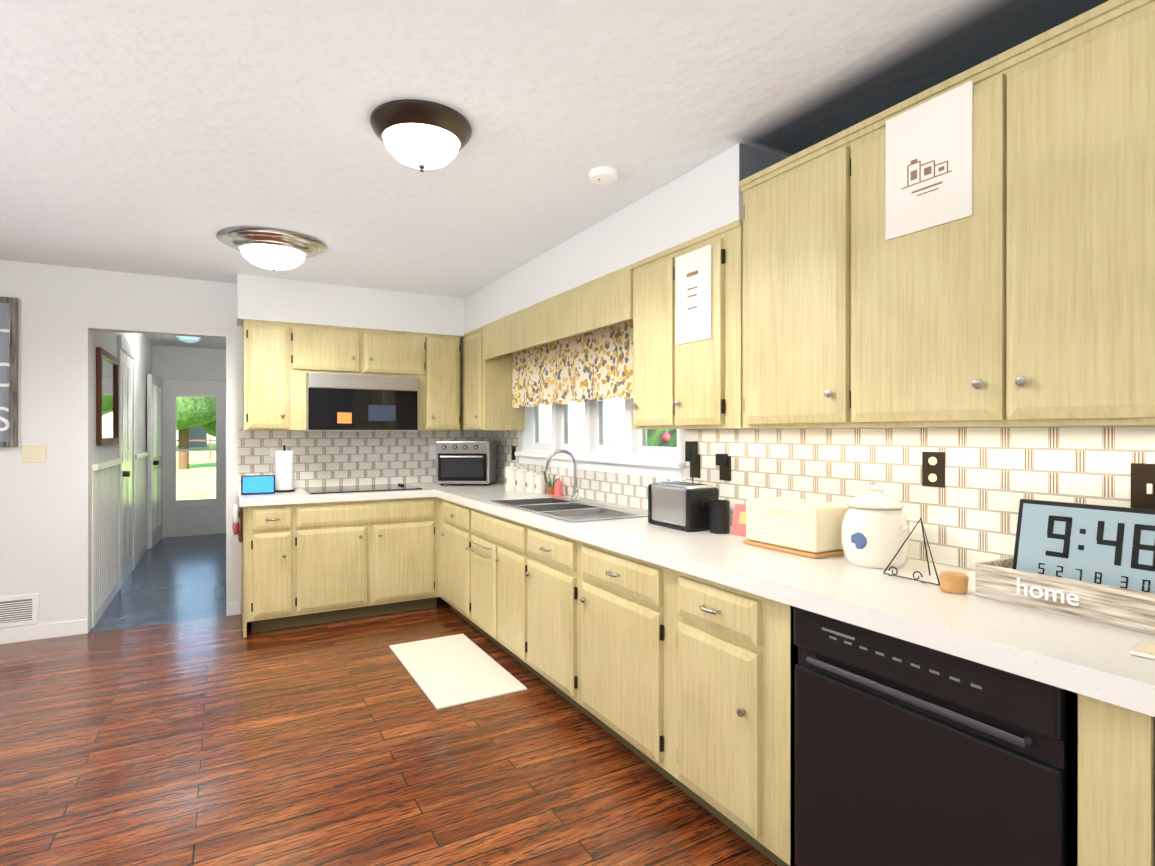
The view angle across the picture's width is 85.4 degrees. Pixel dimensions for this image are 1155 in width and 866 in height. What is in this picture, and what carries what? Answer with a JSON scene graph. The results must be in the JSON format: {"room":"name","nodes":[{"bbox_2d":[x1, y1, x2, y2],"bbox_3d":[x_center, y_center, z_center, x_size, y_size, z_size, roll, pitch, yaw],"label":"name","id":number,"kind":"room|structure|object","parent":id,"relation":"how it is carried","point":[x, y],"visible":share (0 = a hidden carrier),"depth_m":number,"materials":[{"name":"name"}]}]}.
{"room":"kitchen","nodes":[
{"label":"kitchen","id":0,"kind":"room"},
{"bbox_2d":[91,330,151,592],"bbox_3d":[-4.425,0.118,6.108,0.120,2.440,4.230,0,0,-29],"label":"wall","id":1,"kind":"structure","parent":0,"point":[139,342],"depth_m":5.93,"materials":[{"name":"white paint"}]},
{"bbox_2d":[92,580,118,627],"bbox_3d":[-3.614,1.292,4.804,0.013,0.095,1.160,0,0,-29],"label":"baseboard","id":2,"kind":"structure","parent":1,"relation":"attached to","point":[108,599],"depth_m":4.67,"materials":[{"name":"white wood"}]},
{"bbox_2d":[96,347,118,445],"bbox_3d":[-3.617,-0.261,4.824,0.029,0.700,0.860,0,0,-29],"label":"picture frame","id":3,"kind":"object","parent":1,"relation":"attached to","point":[107,398],"visible":1,"depth_m":4.77,"materials":[{"name":"brown wood"}]},
{"bbox_2d":[92,451,148,613],"bbox_3d":[-4.327,0.728,6.094,0.034,1.030,4.108,0,0,-29],"label":"wainscoting","id":4,"kind":"structure","parent":1,"relation":"attached to","point":[105,526],"depth_m":4.87,"materials":[{"name":"white wood"}]},
{"bbox_2d":[117,335,136,589],"bbox_3d":[-4.126,0.253,5.771,0.069,2.169,1.030,0,0,-29],"label":"door","id":5,"kind":"structure","parent":1,"relation":"in","point":[127,354],"depth_m":5.71,"materials":[{"name":"white wood"}]},
{"bbox_2d":[135,541,146,565],"bbox_3d":[-4.873,1.290,7.044,0.013,0.095,1.920,0,0,-29],"label":"baseboard","id":6,"kind":"structure","parent":1,"relation":"attached to","point":[144,548],"depth_m":6.64,"materials":[{"name":"white wood"}]},
{"bbox_2d":[147,374,161,548],"bbox_3d":[-5.088,0.325,7.561,0.114,2.016,0.801,0,0,-29],"label":"open door","id":7,"kind":"structure","parent":1,"relation":"in","point":[154,460],"depth_m":7.34,"materials":[{"name":"white wood"}]},
{"bbox_2d":[0,260,242,632],"bbox_3d":[-3.199,0.119,4.302,5.420,2.440,0.120,0,0,-29],"label":"wall","id":8,"kind":"structure","parent":0,"point":[45,518],"depth_m":4.14,"materials":[{"name":"white paint"}]},
{"bbox_2d":[0,297,17,446],"bbox_3d":[-3.836,-0.385,3.853,0.590,0.950,0.033,0,0,-29],"label":"sign frame","id":9,"kind":"object","parent":8,"relation":"attached to","point":[8,371],"visible":1,"depth_m":3.97,"materials":[{"name":"grey wood"}]},
{"bbox_2d":[0,593,38,627],"bbox_3d":[-3.666,1.137,3.961,0.390,0.195,0.017,0,0,-29],"label":"air vent","id":10,"kind":"object","parent":8,"relation":"in","point":[17,610],"visible":1,"depth_m":4.01,"materials":[{"name":"white metal"}]},
{"bbox_2d":[22,444,45,462],"bbox_3d":[-3.514,0.132,4.046,0.120,0.115,0.015,0,0,-29],"label":"switch plate","id":11,"kind":"object","parent":8,"relation":"attached to","point":[33,453],"visible":1,"depth_m":4.05,"materials":[{"name":"beige plastic"}]},
{"bbox_2d":[0,619,87,643],"bbox_3d":[-4.401,1.293,3.550,2.586,0.095,0.013,0,0,-29],"label":"baseboard","id":12,"kind":"structure","parent":8,"relation":"attached to","point":[39,632],"depth_m":4.07,"materials":[{"name":"white wood"}]},
{"bbox_2d":[241,319,308,429],"bbox_3d":[-2.218,-0.416,4.577,0.400,0.790,0.355,0,0,-29],"label":"upper cabinet","id":13,"kind":"object","parent":8,"relation":"attached to","point":[281,360],"depth_m":4.42,"materials":[{"name":"paint"}]},
{"bbox_2d":[238,429,486,489],"bbox_3d":[-1.658,0.196,5.096,1.944,0.455,0.006,0,0,-29],"label":"wall tile","id":14,"kind":"structure","parent":8,"relation":"attached to","point":[324,459],"depth_m":4.99,"materials":[{"name":"white tile"}]},
{"bbox_2d":[269,447,274,474],"bbox_3d":[-2.309,0.264,4.682,0.087,0.310,0.076,0,0,-29],"label":"charger","id":15,"kind":"object","parent":14,"relation":"attached to","point":[272,452],"visible":0.77,"depth_m":4.70,"materials":[{"name":"white plastic"}]},
{"bbox_2d":[430,445,435,458],"bbox_3d":[-1.223,0.161,5.333,0.075,0.115,0.006,0,0,-29],"label":"electrical outlet plate","id":16,"kind":"object","parent":14,"relation":"attached to","point":[432,451],"visible":0.62,"depth_m":5.33,"materials":[{"name":"white plastic"}]},
{"bbox_2d":[309,324,416,376],"bbox_3d":[-1.669,-0.626,4.886,0.860,0.370,0.355,0,0,-29],"label":"upper cabinet","id":17,"kind":"object","parent":8,"relation":"attached to","point":[332,349],"depth_m":4.73,"materials":[{"name":"paint"}]},
{"bbox_2d":[302,372,417,431],"bbox_3d":[-1.683,-0.224,4.851,0.796,0.425,0.399,0,0,-29],"label":"over-the-range microwave","id":18,"kind":"object","parent":17,"relation":"attached to","point":[352,403],"visible":0.98,"depth_m":4.66,"materials":[{"name":"silver metal"}]},
{"bbox_2d":[417,333,459,430],"bbox_3d":[-1.189,-0.416,5.155,0.360,0.790,0.355,0,0,-29],"label":"upper cabinet","id":19,"kind":"object","parent":8,"relation":"attached to","point":[438,355],"depth_m":5.00,"materials":[{"name":"paint"}]},
{"bbox_2d":[152,345,225,380],"bbox_3d":[-4.999,0.116,8.143,0.874,2.440,0.120,0,0,-29],"label":"wall","id":20,"kind":"structure","parent":0,"point":[181,363],"depth_m":8.07,"materials":[{"name":"white paint"}]},
{"bbox_2d":[162,379,225,537],"bbox_3d":[-4.973,0.322,8.163,0.742,2.024,0.050,0,0,-29],"label":"end door","id":21,"kind":"structure","parent":20,"relation":"in","point":[193,457],"depth_m":8.14,"materials":[{"name":"white wood"}]},
{"bbox_2d":[237,273,460,337],"bbox_3d":[-1.723,-0.946,4.861,1.620,0.309,0.349,0,0,-29],"label":"soffit","id":22,"kind":"structure","parent":0,"point":[263,298],"depth_m":4.65,"materials":[{"name":"white paint"}]},
{"bbox_2d":[0,533,776,865],"bbox_3d":[-2.478,1.371,3.022,5.420,0.060,11.520,0,0,-29],"label":"floor","id":23,"kind":"structure","parent":0,"point":[218,741],"depth_m":2.59,"materials":[{"name":"brown wood"}]},
{"bbox_2d":[241,497,439,637],"bbox_3d":[-1.482,0.908,4.807,1.927,0.859,0.677,0,0,-29],"label":"base cabinet","id":24,"kind":"object","parent":23,"relation":"on","point":[305,564],"visible":1,"depth_m":4.36,"materials":[{"name":"wood"}]},
{"bbox_2d":[232,504,242,541],"bbox_3d":[-2.303,0.595,4.232,0.064,0.250,0.280,0,0,-29],"label":"towel","id":25,"kind":"object","parent":24,"relation":"attached to","point":[237,513],"visible":1,"depth_m":4.14,"materials":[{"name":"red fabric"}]},
{"bbox_2d":[237,483,432,506],"bbox_3d":[-1.784,0.451,4.643,1.290,0.053,0.668,0,0,-29],"label":"countertop","id":26,"kind":"structure","parent":24,"relation":"on","point":[299,496],"depth_m":4.34,"materials":[{"name":"stone"}]},
{"bbox_2d":[241,475,274,494],"bbox_3d":[-2.211,0.359,4.335,0.212,0.130,0.072,0,0,-29],"label":"smart display","id":27,"kind":"object","parent":26,"relation":"on","point":[257,484],"visible":1,"depth_m":4.32,"materials":[{"name":"blue glass"}]},
{"bbox_2d":[275,445,294,491],"bbox_3d":[-2.122,0.256,4.529,0.140,0.335,0.140,0,0,-29],"label":"paper towel","id":28,"kind":"object","parent":26,"relation":"on","point":[284,470],"visible":0.98,"depth_m":4.48,"materials":[{"name":"white paper"}]},
{"bbox_2d":[303,483,421,493],"bbox_3d":[-1.629,0.413,4.734,0.780,0.020,0.505,0,0,-29],"label":"cooktop","id":29,"kind":"object","parent":26,"relation":"in","point":[354,488],"visible":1,"depth_m":4.68,"materials":[{"name":"black glass"}]},
{"bbox_2d":[440,498,463,618],"bbox_3d":[-0.607,0.909,4.560,0.645,0.860,0.727,0,0,-29],"label":"base cabinet","id":30,"kind":"object","parent":23,"relation":"on","point":[451,513],"depth_m":4.40,"materials":[{"name":"paint"}]},
{"bbox_2d":[389,633,526,709],"bbox_3d":[-0.719,1.334,3.586,0.480,0.012,1.020,0,0,-29],"label":"floor mat","id":31,"kind":"object","parent":23,"relation":"on","point":[452,670],"visible":0.94,"depth_m":3.48,"materials":[{"name":"beige fabric"}]},
{"bbox_2d":[464,506,519,662],"bbox_3d":[-0.215,0.909,3.861,0.645,0.860,0.875,0,0,-29],"label":"base cabinet","id":32,"kind":"object","parent":23,"relation":"on","point":[491,541],"depth_m":3.72,"materials":[{"name":"paint"}]},
{"bbox_2d":[520,523,571,703],"bbox_3d":[0.137,0.910,3.236,0.645,0.860,0.560,0,0,-29],"label":"base cabinet","id":33,"kind":"object","parent":23,"relation":"on","point":[545,556],"depth_m":3.10,"materials":[{"name":"paint"}]},
{"bbox_2d":[572,539,659,772],"bbox_3d":[0.437,0.910,2.702,0.645,0.860,0.665,0,0,-29],"label":"base cabinet","id":34,"kind":"object","parent":23,"relation":"on","point":[616,596],"depth_m":2.54,"materials":[{"name":"paint"}]},
{"bbox_2d":[660,566,747,841],"bbox_3d":[0.707,0.911,2.223,0.645,0.860,0.435,0,0,-29],"label":"base cabinet","id":35,"kind":"object","parent":23,"relation":"on","point":[684,682],"depth_m":2.07,"materials":[{"name":"paint"}]},
{"bbox_2d":[748,593,798,865],"bbox_3d":[1.010,0.911,1.683,0.645,0.860,0.803,0,0,-29],"label":"base cabinet","id":36,"kind":"object","parent":23,"relation":"on","point":[772,650],"depth_m":1.86,"materials":[{"name":"paint"}]},
{"bbox_2d":[421,482,1154,716],"bbox_3d":[0.245,0.452,3.031,0.658,0.053,5.468,0,0,-29],"label":"countertop","id":37,"kind":"structure","parent":36,"relation":"on","point":[1093,659],"depth_m":1.60,"materials":[{"name":"stone"}]},
{"bbox_2d":[436,440,495,485],"bbox_3d":[-0.914,0.243,5.152,0.430,0.360,0.385,0,0,3],"label":"air fryer oven","id":38,"kind":"object","parent":37,"relation":"on","point":[465,461],"visible":1,"depth_m":5.00,"materials":[{"name":"silver metal"}]},
{"bbox_2d":[504,463,519,490],"bbox_3d":[-0.482,0.321,4.613,0.114,0.205,0.114,0,0,-29],"label":"canister","id":39,"kind":"object","parent":37,"relation":"on","point":[510,477],"visible":0.75,"depth_m":4.56,"materials":[{"name":"beige ceramic"}]},
{"bbox_2d":[515,465,528,491],"bbox_3d":[-0.402,0.328,4.521,0.104,0.190,0.104,0,0,-29],"label":"canister","id":40,"kind":"object","parent":37,"relation":"on","point":[520,479],"visible":0.88,"depth_m":4.48,"materials":[{"name":"beige ceramic"}]},
{"bbox_2d":[525,468,537,492],"bbox_3d":[-0.326,0.336,4.437,0.094,0.175,0.094,0,0,-29],"label":"canister","id":41,"kind":"object","parent":37,"relation":"on","point":[529,480],"visible":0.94,"depth_m":4.40,"materials":[{"name":"beige ceramic"}]},
{"bbox_2d":[534,471,545,493],"bbox_3d":[-0.262,0.343,4.364,0.083,0.160,0.083,0,0,-29],"label":"canister","id":42,"kind":"object","parent":37,"relation":"on","point":[539,485],"visible":0.88,"depth_m":4.33,"materials":[{"name":"beige ceramic"}]},
{"bbox_2d":[547,474,556,494],"bbox_3d":[-0.168,0.351,4.314,0.096,0.144,0.099,0,0,-29],"label":"plant pot","id":43,"kind":"object","parent":37,"relation":"on","point":[551,489],"visible":0.6,"depth_m":4.29,"materials":[{"name":"brown ceramic"}]},
{"bbox_2d":[555,473,562,495],"bbox_3d":[-0.128,0.347,4.239,0.054,0.152,0.054,0,0,-29],"label":"soap bottle","id":44,"kind":"object","parent":37,"relation":"on","point":[558,487],"visible":1,"depth_m":4.22,"materials":[{"name":"red"}]},
{"bbox_2d":[543,449,580,500],"bbox_3d":[-0.087,0.259,3.846,0.226,0.315,0.148,0,0,-29],"label":"faucet","id":45,"kind":"object","parent":37,"relation":"on","point":[575,491],"visible":1,"depth_m":3.86,"materials":[{"name":"silver metal"}]},
{"bbox_2d":[490,496,647,522],"bbox_3d":[-0.054,0.509,3.546,0.530,0.181,1.050,0,0,-29],"label":"sink","id":46,"kind":"object","parent":37,"relation":"in","point":[565,508],"visible":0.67,"depth_m":3.48,"materials":[{"name":"silver metal"}]},
{"bbox_2d":[648,481,718,531],"bbox_3d":[0.480,0.326,2.840,0.176,0.197,0.315,0,0,-29],"label":"toaster","id":47,"kind":"object","parent":37,"relation":"on","point":[681,506],"visible":0.94,"depth_m":2.74,"materials":[{"name":"silver metal"}]},
{"bbox_2d":[710,500,729,533],"bbox_3d":[0.608,0.357,2.674,0.084,0.135,0.084,0,0,-29],"label":"canister","id":48,"kind":"object","parent":37,"relation":"on","point":[719,516],"visible":1,"depth_m":2.64,"materials":[{"name":"black plastic"}]},
{"bbox_2d":[731,504,745,536],"bbox_3d":[0.688,0.361,2.590,0.031,0.128,0.100,0,0,-41],"label":"greeting card","id":49,"kind":"object","parent":37,"relation":"on","point":[739,524],"visible":0.64,"depth_m":2.60,"materials":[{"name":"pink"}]},
{"bbox_2d":[743,497,848,558],"bbox_3d":[0.804,0.339,2.308,0.226,0.172,0.340,0,0,-29],"label":"bread box","id":50,"kind":"object","parent":37,"relation":"on","point":[806,528],"visible":0.81,"depth_m":2.20,"materials":[{"name":"beige wood"}]},
{"bbox_2d":[841,485,909,568],"bbox_3d":[0.970,0.297,2.040,0.204,0.257,0.221,0,0,-29],"label":"cookie jar","id":51,"kind":"object","parent":37,"relation":"on","point":[875,532],"visible":1,"depth_m":1.97,"materials":[{"name":"beige ceramic"}]},
{"bbox_2d":[883,518,939,585],"bbox_3d":[0.996,0.337,1.831,0.124,0.176,0.174,0,0,-29],"label":"easel","id":52,"kind":"object","parent":37,"relation":"on","point":[915,579],"visible":1,"depth_m":1.84,"materials":[{"name":"black metal"}]},
{"bbox_2d":[939,571,968,593],"bbox_3d":[1.014,0.402,1.686,0.068,0.048,0.068,0,0,-29],"label":"wooden pot","id":53,"kind":"object","parent":37,"relation":"on","point":[953,582],"visible":1,"depth_m":1.66,"materials":[{"name":"brown wood"}]},
{"bbox_2d":[975,556,1154,634],"bbox_3d":[1.294,0.384,1.419,0.235,0.085,0.630,0,0,-29],"label":"wooden crate","id":54,"kind":"object","parent":37,"relation":"on","point":[1002,580],"visible":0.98,"depth_m":1.46,"materials":[{"name":"brown wood"}]},
{"bbox_2d":[1012,499,1154,593],"bbox_3d":[1.289,0.294,1.491,0.072,0.233,0.440,0,0,-29],"label":"clock","id":55,"kind":"object","parent":54,"relation":"on","point":[1114,546],"visible":0.75,"depth_m":1.54,"materials":[{"name":"black plastic"}]},
{"bbox_2d":[1128,641,1154,659],"bbox_3d":[1.130,0.422,1.195,0.100,0.008,0.100,0,0,-37],"label":"coaster","id":56,"kind":"object","parent":37,"relation":"on","point":[1145,649],"visible":0.98,"depth_m":1.20,"materials":[{"name":"beige ceramic"}]},
{"bbox_2d":[794,607,1066,865],"bbox_3d":[1.034,0.912,1.634,0.636,0.855,0.646,0,0,-29],"label":"dishwasher","id":57,"kind":"object","parent":23,"relation":"on","point":[907,753],"visible":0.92,"depth_m":1.45,"materials":[{"name":"black plastic"}]},
{"bbox_2d":[1067,690,1154,865],"bbox_3d":[1.229,0.912,1.294,0.645,0.860,0.125,0,0,-29],"label":"base cabinet","id":58,"kind":"object","parent":23,"relation":"on","point":[1111,747],"depth_m":1.15,"materials":[{"name":"paint"}]},
{"bbox_2d":[0,0,1108,348],"bbox_3d":[-2.441,-1.129,2.954,5.720,0.060,11.670,0,0,-29],"label":"ceiling","id":59,"kind":"structure","parent":0,"point":[168,138],"depth_m":2.11,"materials":[{"name":"white paint"}]},
{"bbox_2d":[176,336,201,342],"bbox_3d":[-4.326,-1.053,6.960,0.270,0.100,0.270,0,0,-29],"label":"hall ceiling light","id":60,"kind":"object","parent":59,"relation":"attached to","point":[186,339],"visible":0.5,"depth_m":6.90,"materials":[{"name":"white glass"}]},
{"bbox_2d":[216,226,326,271],"bbox_3d":[-1.755,-1.015,3.610,0.572,0.170,0.572,0,0,-29],"label":"ceiling light","id":61,"kind":"object","parent":59,"relation":"attached to","point":[273,249],"visible":1,"depth_m":3.48,"materials":[{"name":"white glass"}]},
{"bbox_2d":[370,99,471,171],"bbox_3d":[-0.555,-1.015,2.231,0.352,0.168,0.352,0,0,-29],"label":"ceiling light","id":62,"kind":"object","parent":59,"relation":"attached to","point":[421,135],"visible":1,"depth_m":2.13,"materials":[{"name":"brown"}]},
{"bbox_2d":[589,166,618,184],"bbox_3d":[0.110,-1.080,2.639,0.128,0.038,0.128,0,0,-29],"label":"smoke detector","id":63,"kind":"object","parent":59,"relation":"attached to","point":[603,175],"visible":1,"depth_m":2.60,"materials":[{"name":"white plastic"}]},
{"bbox_2d":[519,429,684,479],"bbox_3d":[0.986,0.121,2.542,0.150,2.440,7.290,0,0,-29],"label":"wall","id":64,"kind":"structure","parent":0,"point":[682,445],"depth_m":3.19,"materials":[{"name":"white paint"}]},
{"bbox_2d":[451,337,462,430],"bbox_3d":[-0.861,-0.416,5.305,0.355,0.790,0.418,0,0,-29],"label":"upper cabinet","id":65,"kind":"object","parent":64,"relation":"attached to","point":[461,339],"depth_m":5.18,"materials":[{"name":"paint"}]},
{"bbox_2d":[463,324,524,430],"bbox_3d":[-0.663,-0.416,4.952,0.355,0.790,0.390,0,0,-29],"label":"upper cabinet","id":66,"kind":"object","parent":64,"relation":"attached to","point":[487,384],"depth_m":4.79,"materials":[{"name":"paint"}]},
{"bbox_2d":[482,269,632,359],"bbox_3d":[-0.224,-0.665,3.846,0.020,0.239,1.970,0,0,-29],"label":"valance board","id":67,"kind":"object","parent":66,"relation":"attached to","point":[606,302],"visible":0.94,"depth_m":3.55,"materials":[{"name":"light wood"}]},
{"bbox_2d":[512,319,632,407],"bbox_3d":[-0.014,-0.411,3.964,0.035,0.448,1.950,0,0,-29],"label":"valance curtain","id":68,"kind":"object","parent":66,"relation":"hanging from","point":[596,364],"visible":0.77,"depth_m":3.91,"materials":[{"name":"fabric"}]},
{"bbox_2d":[515,452,684,479],"bbox_3d":[0.033,0.194,4.059,0.065,0.092,2.050,0,0,-29],"label":"window sill","id":69,"kind":"structure","parent":64,"relation":"attached to","point":[658,469],"depth_m":3.72,"materials":[{"name":"white wood"}]},
{"bbox_2d":[522,397,679,461],"bbox_3d":[0.109,-0.280,4.102,0.146,0.858,1.968,0,0,-29],"label":"window","id":70,"kind":"structure","parent":64,"relation":"in","point":[592,427],"depth_m":4.04,"materials":[{"name":"white"}]},
{"bbox_2d":[623,250,666,428],"bbox_3d":[0.480,-0.414,2.920,0.355,0.790,0.332,0,0,-29],"label":"upper cabinet","id":71,"kind":"object","parent":64,"relation":"attached to","point":[649,406],"depth_m":2.83,"materials":[{"name":"paint"}]},
{"bbox_2d":[667,223,730,428],"bbox_3d":[0.655,-0.414,2.609,0.355,0.790,0.383,0,0,-29],"label":"upper cabinet","id":72,"kind":"object","parent":64,"relation":"attached to","point":[698,372],"depth_m":2.51,"materials":[{"name":"paint"}]},
{"bbox_2d":[676,244,711,344],"bbox_3d":[0.472,-0.559,2.562,0.006,0.370,0.220,0,0,-29],"label":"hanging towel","id":73,"kind":"object","parent":72,"relation":"hanging from","point":[694,296],"visible":1,"depth_m":2.55,"materials":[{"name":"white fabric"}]},
{"bbox_2d":[731,133,838,428],"bbox_3d":[0.870,-0.485,2.226,0.355,0.932,0.475,0,0,-29],"label":"upper cabinet","id":74,"kind":"object","parent":64,"relation":"attached to","point":[785,245],"depth_m":2.14,"materials":[{"name":"paint"}]},
{"bbox_2d":[487,426,1154,570],"bbox_3d":[0.531,0.198,3.192,0.006,0.455,5.470,0,0,-29],"label":"wall tile","id":75,"kind":"structure","parent":64,"relation":"attached to","point":[968,514],"depth_m":2.06,"materials":[{"name":"white tile"}]},
{"bbox_2d":[512,446,515,459],"bbox_3d":[-0.516,0.161,5.039,0.009,0.115,0.075,0,0,-29],"label":"electrical outlet plate","id":76,"kind":"object","parent":75,"relation":"attached to","point":[513,452],"visible":0.98,"depth_m":5.03,"materials":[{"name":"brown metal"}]},
{"bbox_2d":[690,455,699,477],"bbox_3d":[0.581,0.163,3.091,0.006,0.115,0.075,0,0,-29],"label":"electrical outlet plate","id":77,"kind":"object","parent":75,"relation":"attached to","point":[696,469],"visible":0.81,"depth_m":3.08,"materials":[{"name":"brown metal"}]},
{"bbox_2d":[719,456,730,480],"bbox_3d":[0.686,0.163,2.904,0.006,0.115,0.075,0,0,-29],"label":"electrical outlet plate","id":78,"kind":"object","parent":75,"relation":"attached to","point":[724,473],"visible":0.77,"depth_m":2.89,"materials":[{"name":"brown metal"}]},
{"bbox_2d":[922,452,944,487],"bbox_3d":[1.165,0.119,2.049,0.009,0.115,0.075,0,0,-29],"label":"electrical outlet plate","id":79,"kind":"object","parent":75,"relation":"attached to","point":[933,469],"visible":1,"depth_m":2.04,"materials":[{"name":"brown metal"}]},
{"bbox_2d":[1131,463,1154,509],"bbox_3d":[1.446,0.140,1.544,0.014,0.125,0.130,0,0,-29],"label":"switch plate","id":80,"kind":"object","parent":75,"relation":"attached to","point":[1142,485],"visible":0.9,"depth_m":1.58,"materials":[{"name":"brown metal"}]},
{"bbox_2d":[839,0,1154,427],"bbox_3d":[1.205,-0.484,1.631,0.355,0.932,0.890,0,0,-29],"label":"upper cabinet","id":81,"kind":"object","parent":64,"relation":"attached to","point":[1023,296],"depth_m":1.50,"materials":[{"name":"paint"}]},
{"bbox_2d":[886,80,972,239],"bbox_3d":[0.953,-0.731,1.708,0.006,0.345,0.240,0,0,-29],"label":"paper sign","id":82,"kind":"object","parent":81,"relation":"hanging from","point":[929,163],"visible":1,"depth_m":1.70,"materials":[{"name":"white paper"}]},
{"bbox_2d":[461,143,786,336],"bbox_3d":[-0.097,-0.945,3.972,0.334,0.309,3.493,0,0,-29],"label":"soffit","id":83,"kind":"structure","parent":0,"point":[704,198],"depth_m":2.98,"materials":[{"name":"white paint"}]}
]}

